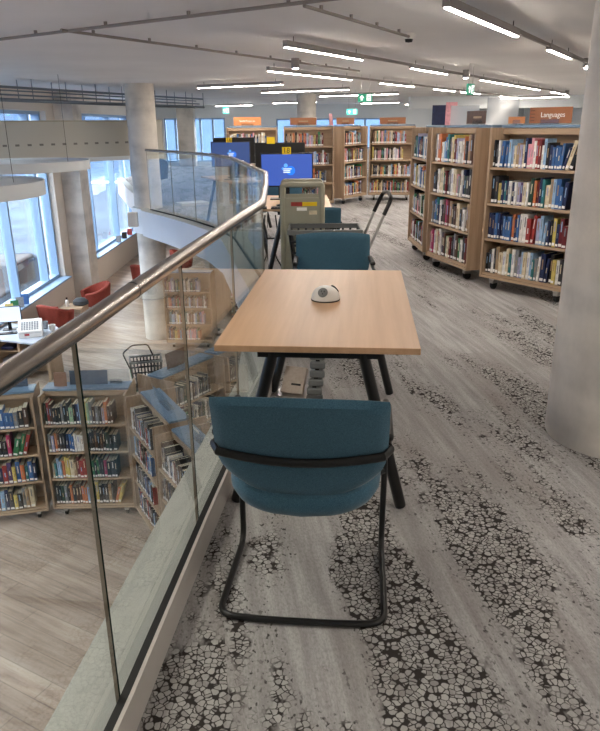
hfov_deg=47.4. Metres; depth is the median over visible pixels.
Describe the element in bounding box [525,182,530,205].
book
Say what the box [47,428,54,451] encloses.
book
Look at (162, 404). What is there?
bookcase
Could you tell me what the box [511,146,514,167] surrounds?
book
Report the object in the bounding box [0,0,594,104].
ceiling
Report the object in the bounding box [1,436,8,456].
book
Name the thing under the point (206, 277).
bookcase
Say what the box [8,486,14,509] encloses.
book
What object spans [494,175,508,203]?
book
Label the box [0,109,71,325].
window
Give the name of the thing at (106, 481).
book
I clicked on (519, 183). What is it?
book
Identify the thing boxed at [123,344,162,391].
basket
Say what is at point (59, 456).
book
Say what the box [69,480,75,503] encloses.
book
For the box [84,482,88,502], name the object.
book
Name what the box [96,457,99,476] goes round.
book
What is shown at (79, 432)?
book
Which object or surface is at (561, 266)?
book
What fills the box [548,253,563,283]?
book
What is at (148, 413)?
book
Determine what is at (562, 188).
book
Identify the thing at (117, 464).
book
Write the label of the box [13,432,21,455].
book
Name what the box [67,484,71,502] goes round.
book
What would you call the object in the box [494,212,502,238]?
book
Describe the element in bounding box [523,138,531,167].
book
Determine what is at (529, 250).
book
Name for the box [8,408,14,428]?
book
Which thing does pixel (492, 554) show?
floor
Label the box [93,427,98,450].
book
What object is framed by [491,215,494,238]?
book
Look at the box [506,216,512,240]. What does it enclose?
book
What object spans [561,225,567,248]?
book
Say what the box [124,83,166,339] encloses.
concrete column
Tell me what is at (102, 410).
book
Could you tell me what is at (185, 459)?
book
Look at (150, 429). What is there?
book
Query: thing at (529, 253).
book
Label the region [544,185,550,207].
book
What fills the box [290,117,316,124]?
sign
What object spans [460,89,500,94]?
ceiling light
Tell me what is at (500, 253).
book
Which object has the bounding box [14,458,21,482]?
book
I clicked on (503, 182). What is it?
book
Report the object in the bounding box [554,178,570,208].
book
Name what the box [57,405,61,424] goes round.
book
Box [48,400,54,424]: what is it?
book
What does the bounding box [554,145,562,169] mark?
book
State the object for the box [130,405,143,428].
book
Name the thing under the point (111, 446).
book
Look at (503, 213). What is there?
book
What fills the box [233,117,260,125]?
sign
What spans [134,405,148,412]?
book
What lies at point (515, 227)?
book
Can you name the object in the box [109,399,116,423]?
book
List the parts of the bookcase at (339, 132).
panel, panel, rail, shelf, shelf, board, panel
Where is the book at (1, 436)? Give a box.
[0,435,3,456]
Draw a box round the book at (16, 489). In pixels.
[13,488,18,508]
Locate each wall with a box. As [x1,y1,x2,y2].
[0,88,138,326]
[155,103,523,165]
[522,108,581,124]
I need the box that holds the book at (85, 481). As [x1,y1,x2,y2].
[81,480,86,502]
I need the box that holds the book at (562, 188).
[558,186,564,209]
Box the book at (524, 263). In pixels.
[521,251,530,278]
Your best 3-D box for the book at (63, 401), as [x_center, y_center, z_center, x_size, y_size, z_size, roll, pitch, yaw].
[-2.613,0.512,7.566,0.024,0.238,0.148,-1,19,-1]
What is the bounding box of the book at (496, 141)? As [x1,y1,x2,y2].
[493,140,498,166]
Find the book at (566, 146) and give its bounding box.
[559,143,573,169]
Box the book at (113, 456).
[110,455,115,476]
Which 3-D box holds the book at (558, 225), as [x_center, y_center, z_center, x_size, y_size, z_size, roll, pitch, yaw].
[2.329,-1.159,6.082,0.154,0.203,0.031,-15,24,-35]
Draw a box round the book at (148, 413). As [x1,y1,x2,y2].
[136,413,150,434]
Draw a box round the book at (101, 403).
[98,400,103,423]
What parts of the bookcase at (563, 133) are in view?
panel, board, shelf, shelf, shelf, shelf, panel, rail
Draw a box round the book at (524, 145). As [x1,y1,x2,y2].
[521,145,524,167]
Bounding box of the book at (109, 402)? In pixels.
[106,401,110,423]
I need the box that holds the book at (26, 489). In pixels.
[24,484,30,507]
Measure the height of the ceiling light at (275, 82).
0.105 m
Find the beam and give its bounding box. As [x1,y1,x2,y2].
[408,95,583,108]
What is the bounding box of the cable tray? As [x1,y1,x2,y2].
[0,80,204,108]
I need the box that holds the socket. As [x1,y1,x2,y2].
[318,288,327,296]
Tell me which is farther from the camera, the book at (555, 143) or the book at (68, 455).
the book at (68, 455)
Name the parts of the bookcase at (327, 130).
rail, shelf, shelf, panel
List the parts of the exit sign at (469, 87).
sign plate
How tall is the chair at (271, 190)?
0.806 m
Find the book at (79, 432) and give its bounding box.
[76,429,81,450]
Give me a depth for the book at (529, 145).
6.09 m
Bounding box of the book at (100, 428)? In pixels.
[96,427,101,450]
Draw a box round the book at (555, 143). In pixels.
[545,142,559,169]
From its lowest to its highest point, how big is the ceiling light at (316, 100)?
0.105 m
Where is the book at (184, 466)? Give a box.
[180,463,189,478]
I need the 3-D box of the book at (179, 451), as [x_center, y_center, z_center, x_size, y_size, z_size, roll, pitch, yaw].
[-1.185,0.911,6.442,0.158,0.207,0.024,-12,22,-29]
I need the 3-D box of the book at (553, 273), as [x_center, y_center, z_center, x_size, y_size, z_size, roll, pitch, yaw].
[2.326,-0.850,6.175,0.155,0.219,0.034,-15,24,-35]
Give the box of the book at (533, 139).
[529,138,544,168]
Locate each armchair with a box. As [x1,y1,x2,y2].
[36,305,73,327]
[80,281,109,307]
[130,264,140,279]
[159,158,167,190]
[169,249,192,269]
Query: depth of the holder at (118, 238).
21.33 m
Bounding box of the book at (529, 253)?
[525,250,537,278]
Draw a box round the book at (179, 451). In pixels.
[165,450,181,473]
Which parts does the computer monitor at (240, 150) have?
casing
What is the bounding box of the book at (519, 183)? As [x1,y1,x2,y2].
[516,181,530,205]
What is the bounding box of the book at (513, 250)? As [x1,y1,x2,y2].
[510,247,526,276]
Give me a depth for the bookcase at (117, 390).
7.69 m
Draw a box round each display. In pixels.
[329,114,332,124]
[445,102,457,124]
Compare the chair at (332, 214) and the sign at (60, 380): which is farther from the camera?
the sign at (60, 380)
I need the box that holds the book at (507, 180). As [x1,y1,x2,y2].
[503,180,507,203]
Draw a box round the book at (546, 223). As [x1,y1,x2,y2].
[541,222,547,245]
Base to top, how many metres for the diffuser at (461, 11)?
0.005 m
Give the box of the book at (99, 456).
[98,454,101,476]
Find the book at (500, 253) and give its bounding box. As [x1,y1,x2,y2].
[498,252,502,274]
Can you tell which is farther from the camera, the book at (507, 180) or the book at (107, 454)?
the book at (107, 454)
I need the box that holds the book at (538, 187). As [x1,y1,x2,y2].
[535,182,539,206]
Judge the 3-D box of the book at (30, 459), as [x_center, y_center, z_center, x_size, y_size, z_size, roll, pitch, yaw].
[-3.030,1.158,7.726,0.050,0.243,0.164,-5,20,-12]
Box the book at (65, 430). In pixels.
[61,428,67,450]
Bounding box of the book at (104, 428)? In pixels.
[102,426,106,450]
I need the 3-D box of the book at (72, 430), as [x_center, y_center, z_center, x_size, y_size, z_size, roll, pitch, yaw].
[-2.557,0.829,7.698,0.031,0.212,0.187,-1,19,-1]
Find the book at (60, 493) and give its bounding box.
[58,481,62,503]
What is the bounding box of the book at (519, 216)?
[515,215,520,241]
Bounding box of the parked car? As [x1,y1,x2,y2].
[0,253,49,304]
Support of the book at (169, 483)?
on the bookcase at (181, 434)
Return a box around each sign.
[53,372,66,386]
[223,102,228,113]
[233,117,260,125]
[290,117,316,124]
[336,118,353,124]
[347,89,356,114]
[358,74,372,101]
[380,117,405,123]
[466,67,474,94]
[466,110,486,123]
[508,117,524,123]
[529,107,572,122]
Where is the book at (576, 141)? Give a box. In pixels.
[565,140,578,169]
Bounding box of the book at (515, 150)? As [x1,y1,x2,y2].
[513,145,516,167]
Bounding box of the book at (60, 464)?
[58,455,64,477]
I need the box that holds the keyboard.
[0,331,17,334]
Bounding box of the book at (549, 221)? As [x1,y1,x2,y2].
[545,220,552,245]
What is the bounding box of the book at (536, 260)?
[533,258,538,280]
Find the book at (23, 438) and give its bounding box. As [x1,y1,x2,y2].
[18,430,27,454]
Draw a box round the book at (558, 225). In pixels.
[555,224,559,247]
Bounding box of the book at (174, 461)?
[173,461,175,483]
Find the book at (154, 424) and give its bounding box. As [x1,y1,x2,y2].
[147,421,163,430]
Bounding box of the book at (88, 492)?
[87,484,90,502]
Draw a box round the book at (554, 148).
[551,147,556,169]
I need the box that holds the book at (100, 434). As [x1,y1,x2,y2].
[99,430,103,450]
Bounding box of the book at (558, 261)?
[554,260,559,284]
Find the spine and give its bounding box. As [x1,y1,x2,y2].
[306,358,324,398]
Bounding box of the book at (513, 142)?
[507,139,523,167]
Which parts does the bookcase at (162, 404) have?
shelf, shelf, board, shelf, shelf, panel, rail, panel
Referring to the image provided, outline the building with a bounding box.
[0,114,380,180]
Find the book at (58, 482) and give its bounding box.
[55,481,60,503]
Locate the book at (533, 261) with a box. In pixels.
[530,259,534,280]
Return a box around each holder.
[10,300,18,305]
[15,297,24,306]
[20,294,28,303]
[116,236,120,241]
[122,232,126,238]
[450,105,479,124]
[486,97,519,124]
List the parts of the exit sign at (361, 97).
sign plate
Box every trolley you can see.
[280,178,324,269]
[287,190,392,266]
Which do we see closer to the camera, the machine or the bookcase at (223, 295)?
the machine
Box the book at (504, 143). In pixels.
[499,141,509,166]
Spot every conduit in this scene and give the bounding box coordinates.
[0,0,337,40]
[60,28,359,71]
[303,4,409,37]
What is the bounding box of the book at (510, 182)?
[507,180,522,204]
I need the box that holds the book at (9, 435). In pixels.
[5,431,13,456]
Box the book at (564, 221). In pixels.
[558,217,568,247]
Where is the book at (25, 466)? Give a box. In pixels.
[24,459,29,480]
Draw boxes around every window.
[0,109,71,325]
[81,113,135,258]
[164,118,225,161]
[276,118,381,147]
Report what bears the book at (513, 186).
on the bookcase at (563, 133)
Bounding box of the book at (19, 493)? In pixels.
[17,486,23,508]
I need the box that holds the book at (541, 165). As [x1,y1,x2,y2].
[540,145,544,168]
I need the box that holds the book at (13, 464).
[11,461,17,482]
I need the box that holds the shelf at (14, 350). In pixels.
[0,345,29,351]
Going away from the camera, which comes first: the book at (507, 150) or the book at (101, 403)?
the book at (507, 150)
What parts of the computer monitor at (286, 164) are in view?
casing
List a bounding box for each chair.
[209,394,393,626]
[260,187,302,238]
[293,232,375,269]
[325,207,341,229]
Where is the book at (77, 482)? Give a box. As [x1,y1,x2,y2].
[75,480,80,502]
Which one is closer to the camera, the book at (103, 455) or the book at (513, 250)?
the book at (513, 250)
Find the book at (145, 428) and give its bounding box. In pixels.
[145,428,147,445]
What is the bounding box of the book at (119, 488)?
[115,480,122,502]
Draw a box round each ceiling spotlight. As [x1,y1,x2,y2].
[291,58,298,68]
[462,70,468,78]
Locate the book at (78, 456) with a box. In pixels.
[76,454,81,476]
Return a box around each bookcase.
[0,380,51,516]
[37,378,136,513]
[125,387,206,531]
[137,352,225,420]
[154,422,209,513]
[162,269,217,346]
[194,347,240,396]
[209,263,236,330]
[226,126,277,203]
[284,125,333,202]
[334,125,367,203]
[368,124,415,199]
[407,125,445,259]
[425,125,501,278]
[479,125,579,301]
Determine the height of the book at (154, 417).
0.261 m
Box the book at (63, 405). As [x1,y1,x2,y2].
[62,400,67,424]
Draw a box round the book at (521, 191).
[519,183,522,205]
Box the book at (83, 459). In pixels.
[82,455,87,477]
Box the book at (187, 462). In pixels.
[177,462,189,481]
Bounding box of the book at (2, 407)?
[0,404,4,429]
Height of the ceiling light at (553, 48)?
0.105 m
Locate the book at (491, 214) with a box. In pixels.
[488,211,499,237]
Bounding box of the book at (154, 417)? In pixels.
[142,416,159,441]
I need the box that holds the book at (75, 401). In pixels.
[72,399,77,424]
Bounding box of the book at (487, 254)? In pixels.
[485,252,488,271]
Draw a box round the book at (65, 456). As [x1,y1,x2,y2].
[64,454,67,477]
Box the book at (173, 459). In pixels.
[169,455,187,478]
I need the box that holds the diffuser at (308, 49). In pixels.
[284,47,361,60]
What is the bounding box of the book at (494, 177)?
[491,175,505,202]
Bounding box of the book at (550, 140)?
[542,138,556,168]
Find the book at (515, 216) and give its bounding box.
[511,213,521,240]
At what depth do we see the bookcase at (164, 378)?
8.34 m
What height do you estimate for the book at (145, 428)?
0.197 m
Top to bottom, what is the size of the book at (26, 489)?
0.236 m
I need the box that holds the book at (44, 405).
[43,398,50,424]
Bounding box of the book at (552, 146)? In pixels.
[548,145,560,169]
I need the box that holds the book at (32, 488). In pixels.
[28,484,37,506]
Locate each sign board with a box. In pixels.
[13,378,27,387]
[69,370,107,384]
[165,347,184,368]
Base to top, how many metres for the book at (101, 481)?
0.225 m
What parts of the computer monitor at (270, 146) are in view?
casing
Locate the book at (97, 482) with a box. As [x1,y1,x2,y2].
[95,480,100,502]
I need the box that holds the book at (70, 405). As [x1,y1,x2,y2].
[68,403,73,423]
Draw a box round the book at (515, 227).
[513,219,516,241]
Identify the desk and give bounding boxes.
[0,323,63,381]
[201,175,271,229]
[267,195,330,268]
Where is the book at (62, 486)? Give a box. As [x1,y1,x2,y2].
[61,481,65,503]
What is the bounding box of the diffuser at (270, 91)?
[269,90,333,92]
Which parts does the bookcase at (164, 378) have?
panel, rail, panel, shelf, panel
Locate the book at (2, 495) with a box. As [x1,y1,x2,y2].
[0,487,6,510]
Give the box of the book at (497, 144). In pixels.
[495,144,498,166]
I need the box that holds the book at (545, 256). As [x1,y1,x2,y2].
[539,251,556,281]
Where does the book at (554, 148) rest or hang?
on the bookcase at (563, 133)
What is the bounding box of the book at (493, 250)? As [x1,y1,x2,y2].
[490,248,494,272]
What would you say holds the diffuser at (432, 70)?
attached to the ceiling light at (415, 66)
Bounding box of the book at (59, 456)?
[56,454,61,477]
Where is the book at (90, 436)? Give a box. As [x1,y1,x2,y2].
[89,427,92,450]
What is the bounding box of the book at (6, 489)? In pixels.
[4,486,10,510]
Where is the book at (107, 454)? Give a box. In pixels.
[103,453,109,476]
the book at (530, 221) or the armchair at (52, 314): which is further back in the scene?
the armchair at (52, 314)
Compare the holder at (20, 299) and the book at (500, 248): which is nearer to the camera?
the book at (500, 248)
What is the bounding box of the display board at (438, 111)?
[432,105,445,124]
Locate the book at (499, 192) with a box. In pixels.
[497,183,501,203]
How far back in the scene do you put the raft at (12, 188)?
7.78 m
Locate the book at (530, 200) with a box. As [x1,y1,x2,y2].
[527,177,545,206]
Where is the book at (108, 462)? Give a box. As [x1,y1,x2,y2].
[106,455,112,476]
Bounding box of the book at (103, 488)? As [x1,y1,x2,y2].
[101,480,105,502]
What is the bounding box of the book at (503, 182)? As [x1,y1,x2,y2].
[500,180,506,203]
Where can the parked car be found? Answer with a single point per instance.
(27, 264)
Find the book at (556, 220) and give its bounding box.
[551,217,566,246]
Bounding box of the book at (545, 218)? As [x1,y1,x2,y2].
[538,215,553,244]
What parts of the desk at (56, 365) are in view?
panel, panel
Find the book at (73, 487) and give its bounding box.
[72,481,76,502]
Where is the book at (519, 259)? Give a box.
[517,257,520,277]
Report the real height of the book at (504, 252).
0.222 m
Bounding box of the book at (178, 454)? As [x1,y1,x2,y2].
[167,453,182,477]
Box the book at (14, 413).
[12,407,18,428]
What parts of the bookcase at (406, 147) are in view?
panel, board, shelf, shelf, shelf, shelf, rail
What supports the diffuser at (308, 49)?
attached to the ceiling light at (288, 44)
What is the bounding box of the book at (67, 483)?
[64,481,70,503]
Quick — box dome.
[311,285,339,302]
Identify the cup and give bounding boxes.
[42,321,47,328]
[48,324,54,330]
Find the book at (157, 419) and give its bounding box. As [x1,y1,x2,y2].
[144,418,158,442]
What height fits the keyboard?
0.017 m
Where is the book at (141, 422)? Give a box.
[141,422,143,440]
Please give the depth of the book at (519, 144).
6.17 m
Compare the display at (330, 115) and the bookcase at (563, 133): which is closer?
the bookcase at (563, 133)
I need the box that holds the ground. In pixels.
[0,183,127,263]
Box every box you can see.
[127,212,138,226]
[272,366,308,397]
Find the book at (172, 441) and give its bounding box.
[161,439,177,466]
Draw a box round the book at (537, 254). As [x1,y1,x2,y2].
[528,250,543,279]
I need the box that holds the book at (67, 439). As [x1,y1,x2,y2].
[65,428,71,450]
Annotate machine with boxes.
[18,318,43,338]
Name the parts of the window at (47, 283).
sill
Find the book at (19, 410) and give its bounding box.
[17,406,23,427]
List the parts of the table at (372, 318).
leg, leg, cross rail, leg, leg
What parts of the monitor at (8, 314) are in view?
casing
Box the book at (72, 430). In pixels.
[68,427,75,450]
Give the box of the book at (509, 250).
[504,246,519,275]
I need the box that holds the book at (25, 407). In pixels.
[22,402,30,427]
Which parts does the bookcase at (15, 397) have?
rail, shelf, shelf, shelf, panel, shelf, board, panel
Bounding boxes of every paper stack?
[1,342,16,349]
[3,354,15,361]
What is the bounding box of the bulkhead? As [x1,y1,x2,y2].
[0,120,163,161]
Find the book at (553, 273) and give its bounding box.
[550,258,562,284]
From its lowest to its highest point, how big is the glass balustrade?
1.149 m
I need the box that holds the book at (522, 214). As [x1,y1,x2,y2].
[518,212,534,241]
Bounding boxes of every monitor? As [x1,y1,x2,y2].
[0,305,21,330]
[211,138,250,179]
[213,137,254,177]
[255,137,304,199]
[260,147,312,205]
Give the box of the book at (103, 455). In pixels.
[100,454,105,476]
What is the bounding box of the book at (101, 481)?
[98,480,103,502]
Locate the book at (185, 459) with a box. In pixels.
[175,456,190,482]
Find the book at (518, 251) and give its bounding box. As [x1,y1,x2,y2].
[514,248,529,276]
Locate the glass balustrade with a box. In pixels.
[0,149,273,730]
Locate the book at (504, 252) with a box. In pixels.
[501,251,506,274]
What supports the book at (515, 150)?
on the bookcase at (563, 133)
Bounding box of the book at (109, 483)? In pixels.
[108,480,112,501]
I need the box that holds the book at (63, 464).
[61,458,65,477]
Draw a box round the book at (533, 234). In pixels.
[530,214,544,243]
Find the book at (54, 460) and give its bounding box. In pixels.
[52,455,56,477]
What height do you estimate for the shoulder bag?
0.170 m
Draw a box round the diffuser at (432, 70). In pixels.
[410,68,446,74]
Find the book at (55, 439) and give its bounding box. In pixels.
[53,428,58,451]
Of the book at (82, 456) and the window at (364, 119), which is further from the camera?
the window at (364, 119)
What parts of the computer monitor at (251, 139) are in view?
casing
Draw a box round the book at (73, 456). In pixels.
[69,454,76,477]
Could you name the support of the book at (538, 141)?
on the bookcase at (563, 133)
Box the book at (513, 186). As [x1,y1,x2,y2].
[511,182,514,204]
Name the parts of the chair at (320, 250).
tube frame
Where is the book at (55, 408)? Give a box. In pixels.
[54,402,60,424]
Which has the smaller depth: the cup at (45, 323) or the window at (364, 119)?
the cup at (45, 323)
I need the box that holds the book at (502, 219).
[500,214,512,239]
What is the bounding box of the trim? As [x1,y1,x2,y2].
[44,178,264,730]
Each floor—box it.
[0,243,224,730]
[124,164,599,730]
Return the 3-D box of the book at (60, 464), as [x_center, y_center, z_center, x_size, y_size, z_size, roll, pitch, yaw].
[-2.698,1.150,7.788,0.027,0.209,0.172,-1,19,-1]
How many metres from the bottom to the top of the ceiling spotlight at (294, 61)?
0.123 m
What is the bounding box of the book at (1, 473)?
[0,462,3,483]
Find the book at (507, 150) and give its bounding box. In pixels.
[504,145,508,167]
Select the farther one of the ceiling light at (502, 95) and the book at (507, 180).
the ceiling light at (502, 95)
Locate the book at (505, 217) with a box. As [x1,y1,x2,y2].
[502,215,512,239]
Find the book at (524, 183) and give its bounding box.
[521,182,526,205]
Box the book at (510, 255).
[507,253,511,275]
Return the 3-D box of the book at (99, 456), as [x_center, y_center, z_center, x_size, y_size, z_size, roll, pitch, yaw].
[-2.257,1.115,7.798,0.024,0.260,0.193,-1,19,-1]
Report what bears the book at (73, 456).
on the bookcase at (117, 390)
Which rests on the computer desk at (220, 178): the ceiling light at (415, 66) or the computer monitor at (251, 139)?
the computer monitor at (251, 139)
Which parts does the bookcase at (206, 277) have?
panel, shelf, shelf, rail, shelf, panel, shelf, board, panel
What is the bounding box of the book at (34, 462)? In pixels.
[32,457,38,480]
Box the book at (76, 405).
[75,400,79,423]
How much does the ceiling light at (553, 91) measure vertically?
0.105 m
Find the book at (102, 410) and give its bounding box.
[101,405,104,423]
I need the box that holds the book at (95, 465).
[94,455,97,476]
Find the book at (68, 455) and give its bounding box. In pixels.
[66,454,71,477]
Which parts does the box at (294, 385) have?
floor frame, box lid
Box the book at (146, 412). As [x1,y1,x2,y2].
[135,410,151,433]
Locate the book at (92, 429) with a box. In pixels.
[91,427,95,450]
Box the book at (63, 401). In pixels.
[59,399,65,423]
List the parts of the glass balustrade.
glass panel, handrail, glass panel, glass panel, glass panel, trim, glass panel, trim, glass panel, glass panel, glass panel, glass panel, glass panel, glass panel, glass panel, glass panel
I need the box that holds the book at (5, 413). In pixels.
[3,407,9,428]
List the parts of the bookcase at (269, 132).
panel, rail, panel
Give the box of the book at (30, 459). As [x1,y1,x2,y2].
[27,457,34,480]
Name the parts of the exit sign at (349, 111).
sign plate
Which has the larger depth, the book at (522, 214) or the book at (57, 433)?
the book at (57, 433)
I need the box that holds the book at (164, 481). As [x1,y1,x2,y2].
[163,478,166,500]
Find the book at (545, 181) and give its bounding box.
[540,179,550,207]
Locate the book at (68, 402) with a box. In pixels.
[65,399,71,423]
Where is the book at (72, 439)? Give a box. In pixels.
[71,432,74,451]
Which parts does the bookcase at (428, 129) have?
board, shelf, shelf, shelf, shelf, panel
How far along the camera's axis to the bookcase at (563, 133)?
6.34 m
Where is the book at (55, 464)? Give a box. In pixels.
[54,461,58,477]
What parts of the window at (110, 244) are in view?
sill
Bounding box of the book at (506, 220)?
[504,220,507,239]
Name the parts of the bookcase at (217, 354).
rail, panel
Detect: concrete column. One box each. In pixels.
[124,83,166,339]
[297,94,315,125]
[545,0,599,458]
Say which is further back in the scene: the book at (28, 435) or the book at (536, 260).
the book at (28, 435)
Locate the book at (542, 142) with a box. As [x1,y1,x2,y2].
[537,140,544,168]
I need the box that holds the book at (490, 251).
[488,249,491,271]
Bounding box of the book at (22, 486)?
[21,485,26,507]
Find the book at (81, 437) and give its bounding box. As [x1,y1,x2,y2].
[80,433,83,450]
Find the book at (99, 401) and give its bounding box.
[95,400,101,423]
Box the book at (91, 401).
[88,397,94,423]
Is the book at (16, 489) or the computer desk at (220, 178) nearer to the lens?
the book at (16, 489)
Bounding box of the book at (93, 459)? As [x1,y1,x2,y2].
[91,455,96,476]
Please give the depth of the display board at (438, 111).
8.32 m
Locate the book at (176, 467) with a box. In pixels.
[176,467,177,485]
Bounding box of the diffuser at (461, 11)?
[444,7,518,36]
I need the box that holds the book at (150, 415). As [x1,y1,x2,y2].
[137,414,152,433]
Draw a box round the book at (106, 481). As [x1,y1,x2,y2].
[104,480,109,502]
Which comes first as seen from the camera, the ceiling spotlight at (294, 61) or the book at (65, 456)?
the book at (65, 456)
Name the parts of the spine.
foot plate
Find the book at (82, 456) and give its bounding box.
[79,454,84,477]
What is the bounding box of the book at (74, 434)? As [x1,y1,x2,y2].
[73,428,78,451]
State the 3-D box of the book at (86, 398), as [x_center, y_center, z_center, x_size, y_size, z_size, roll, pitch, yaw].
[-2.357,0.497,7.574,0.029,0.258,0.155,-1,19,-1]
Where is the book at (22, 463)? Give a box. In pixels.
[19,458,25,481]
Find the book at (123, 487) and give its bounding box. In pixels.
[118,479,127,502]
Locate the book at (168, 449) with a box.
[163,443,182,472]
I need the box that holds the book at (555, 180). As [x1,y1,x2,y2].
[551,178,568,208]
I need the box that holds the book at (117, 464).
[114,454,120,476]
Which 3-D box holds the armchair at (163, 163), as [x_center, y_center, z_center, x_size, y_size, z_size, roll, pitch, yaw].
[-3.654,-4.784,17.131,0.746,0.801,0.660,-7,21,-19]
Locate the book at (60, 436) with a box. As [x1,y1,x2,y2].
[59,427,65,451]
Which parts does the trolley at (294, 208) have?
panel, frame, panel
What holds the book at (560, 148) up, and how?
on the bookcase at (563, 133)
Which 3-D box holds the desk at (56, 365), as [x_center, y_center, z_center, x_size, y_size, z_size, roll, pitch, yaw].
[-4.927,-0.252,12.507,1.588,0.750,1.075,6,21,19]
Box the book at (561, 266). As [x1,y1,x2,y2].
[557,258,564,285]
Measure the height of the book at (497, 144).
0.203 m
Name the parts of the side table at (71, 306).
panel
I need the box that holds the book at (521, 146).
[518,145,523,167]
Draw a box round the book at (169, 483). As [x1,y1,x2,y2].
[168,482,170,499]
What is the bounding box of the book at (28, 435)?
[23,430,31,453]
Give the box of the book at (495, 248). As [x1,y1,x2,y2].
[493,248,496,272]
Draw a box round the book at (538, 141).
[535,139,544,168]
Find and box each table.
[59,303,88,312]
[214,269,420,508]
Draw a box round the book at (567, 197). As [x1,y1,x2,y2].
[561,181,573,209]
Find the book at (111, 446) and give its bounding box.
[109,428,114,450]
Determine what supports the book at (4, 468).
on the bookcase at (15, 397)
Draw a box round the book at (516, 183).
[513,181,524,204]
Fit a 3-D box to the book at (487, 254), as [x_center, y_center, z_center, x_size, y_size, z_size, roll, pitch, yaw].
[1.883,-1.026,6.733,0.146,0.188,0.031,-15,24,-35]
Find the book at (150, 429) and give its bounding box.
[149,427,153,449]
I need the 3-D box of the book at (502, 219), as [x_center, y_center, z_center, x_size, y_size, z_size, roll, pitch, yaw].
[1.979,-1.323,6.525,0.180,0.224,0.032,-15,24,-35]
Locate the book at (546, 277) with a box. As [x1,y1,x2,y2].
[543,258,550,282]
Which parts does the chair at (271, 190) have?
tube frame, backrest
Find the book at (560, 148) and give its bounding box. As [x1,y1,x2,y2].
[557,147,562,169]
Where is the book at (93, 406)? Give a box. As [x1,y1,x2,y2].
[91,401,97,423]
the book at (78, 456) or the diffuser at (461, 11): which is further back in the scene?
the book at (78, 456)
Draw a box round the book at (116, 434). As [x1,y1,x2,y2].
[112,429,120,449]
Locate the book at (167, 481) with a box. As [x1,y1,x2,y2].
[165,479,168,502]
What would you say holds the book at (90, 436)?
on the bookcase at (117, 390)
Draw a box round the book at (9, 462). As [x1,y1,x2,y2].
[6,459,13,483]
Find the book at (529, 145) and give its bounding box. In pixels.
[526,144,531,168]
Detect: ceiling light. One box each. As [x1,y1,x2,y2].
[197,79,283,87]
[215,104,252,105]
[261,85,349,92]
[266,66,428,86]
[273,100,316,102]
[283,36,451,72]
[319,90,398,96]
[361,101,398,103]
[379,80,458,90]
[409,61,481,77]
[433,86,461,91]
[442,0,580,59]
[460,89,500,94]
[479,76,541,88]
[500,94,517,96]
[516,81,551,90]
[518,95,569,97]
[546,40,587,63]
[550,89,566,94]
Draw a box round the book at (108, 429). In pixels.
[104,426,110,450]
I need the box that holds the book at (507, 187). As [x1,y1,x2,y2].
[505,180,514,203]
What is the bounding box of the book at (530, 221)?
[525,218,533,243]
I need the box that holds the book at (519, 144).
[515,143,525,167]
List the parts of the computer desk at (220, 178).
leg, leg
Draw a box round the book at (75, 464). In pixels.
[73,458,77,477]
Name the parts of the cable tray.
rail, rail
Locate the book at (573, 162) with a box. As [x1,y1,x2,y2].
[569,145,577,170]
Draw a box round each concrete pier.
[51,92,99,297]
[176,105,197,166]
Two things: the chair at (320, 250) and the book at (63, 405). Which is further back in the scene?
the book at (63, 405)
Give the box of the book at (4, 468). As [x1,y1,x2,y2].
[1,460,8,483]
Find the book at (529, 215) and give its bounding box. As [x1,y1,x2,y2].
[521,213,536,242]
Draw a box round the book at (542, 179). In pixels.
[538,177,554,207]
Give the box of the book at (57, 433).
[56,428,61,451]
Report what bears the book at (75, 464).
on the bookcase at (117, 390)
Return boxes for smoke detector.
[403,32,414,42]
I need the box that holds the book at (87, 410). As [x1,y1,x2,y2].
[85,397,89,423]
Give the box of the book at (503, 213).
[496,212,509,238]
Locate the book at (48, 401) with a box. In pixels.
[45,398,51,424]
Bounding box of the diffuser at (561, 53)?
[547,50,570,58]
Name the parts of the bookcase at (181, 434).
shelf, rail, panel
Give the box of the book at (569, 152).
[562,147,572,169]
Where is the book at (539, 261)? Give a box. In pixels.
[535,257,540,280]
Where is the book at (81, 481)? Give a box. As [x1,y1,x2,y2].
[78,480,83,502]
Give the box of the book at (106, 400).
[103,396,109,423]
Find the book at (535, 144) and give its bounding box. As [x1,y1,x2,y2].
[532,141,536,168]
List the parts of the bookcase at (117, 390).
panel, rail, shelf, shelf, panel, shelf, shelf, board, panel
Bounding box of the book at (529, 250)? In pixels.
[519,250,534,277]
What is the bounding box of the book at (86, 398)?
[84,397,88,423]
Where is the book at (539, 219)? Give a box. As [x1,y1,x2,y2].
[535,218,540,244]
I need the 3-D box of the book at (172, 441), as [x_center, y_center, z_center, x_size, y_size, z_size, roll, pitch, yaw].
[-1.232,0.842,6.532,0.184,0.278,0.026,-12,22,-29]
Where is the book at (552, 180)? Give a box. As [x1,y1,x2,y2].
[548,178,561,208]
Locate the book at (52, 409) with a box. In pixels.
[51,404,56,423]
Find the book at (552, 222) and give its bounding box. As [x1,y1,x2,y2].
[549,220,553,246]
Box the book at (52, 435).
[50,430,55,451]
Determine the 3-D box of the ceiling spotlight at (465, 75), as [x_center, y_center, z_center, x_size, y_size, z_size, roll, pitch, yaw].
[2.506,-4.398,10.334,0.100,0.123,0.100,-1,19,0]
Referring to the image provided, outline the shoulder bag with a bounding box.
[73,297,88,305]
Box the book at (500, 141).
[497,140,509,166]
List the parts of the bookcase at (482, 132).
panel, shelf, board, shelf, shelf, shelf, rail, panel, panel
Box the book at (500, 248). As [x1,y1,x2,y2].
[495,245,509,273]
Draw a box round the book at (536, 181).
[532,180,539,206]
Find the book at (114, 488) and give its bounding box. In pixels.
[111,480,117,502]
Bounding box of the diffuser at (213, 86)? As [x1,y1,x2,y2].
[212,85,269,87]
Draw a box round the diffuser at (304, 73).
[267,71,346,79]
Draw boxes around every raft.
[0,74,90,174]
[0,90,45,201]

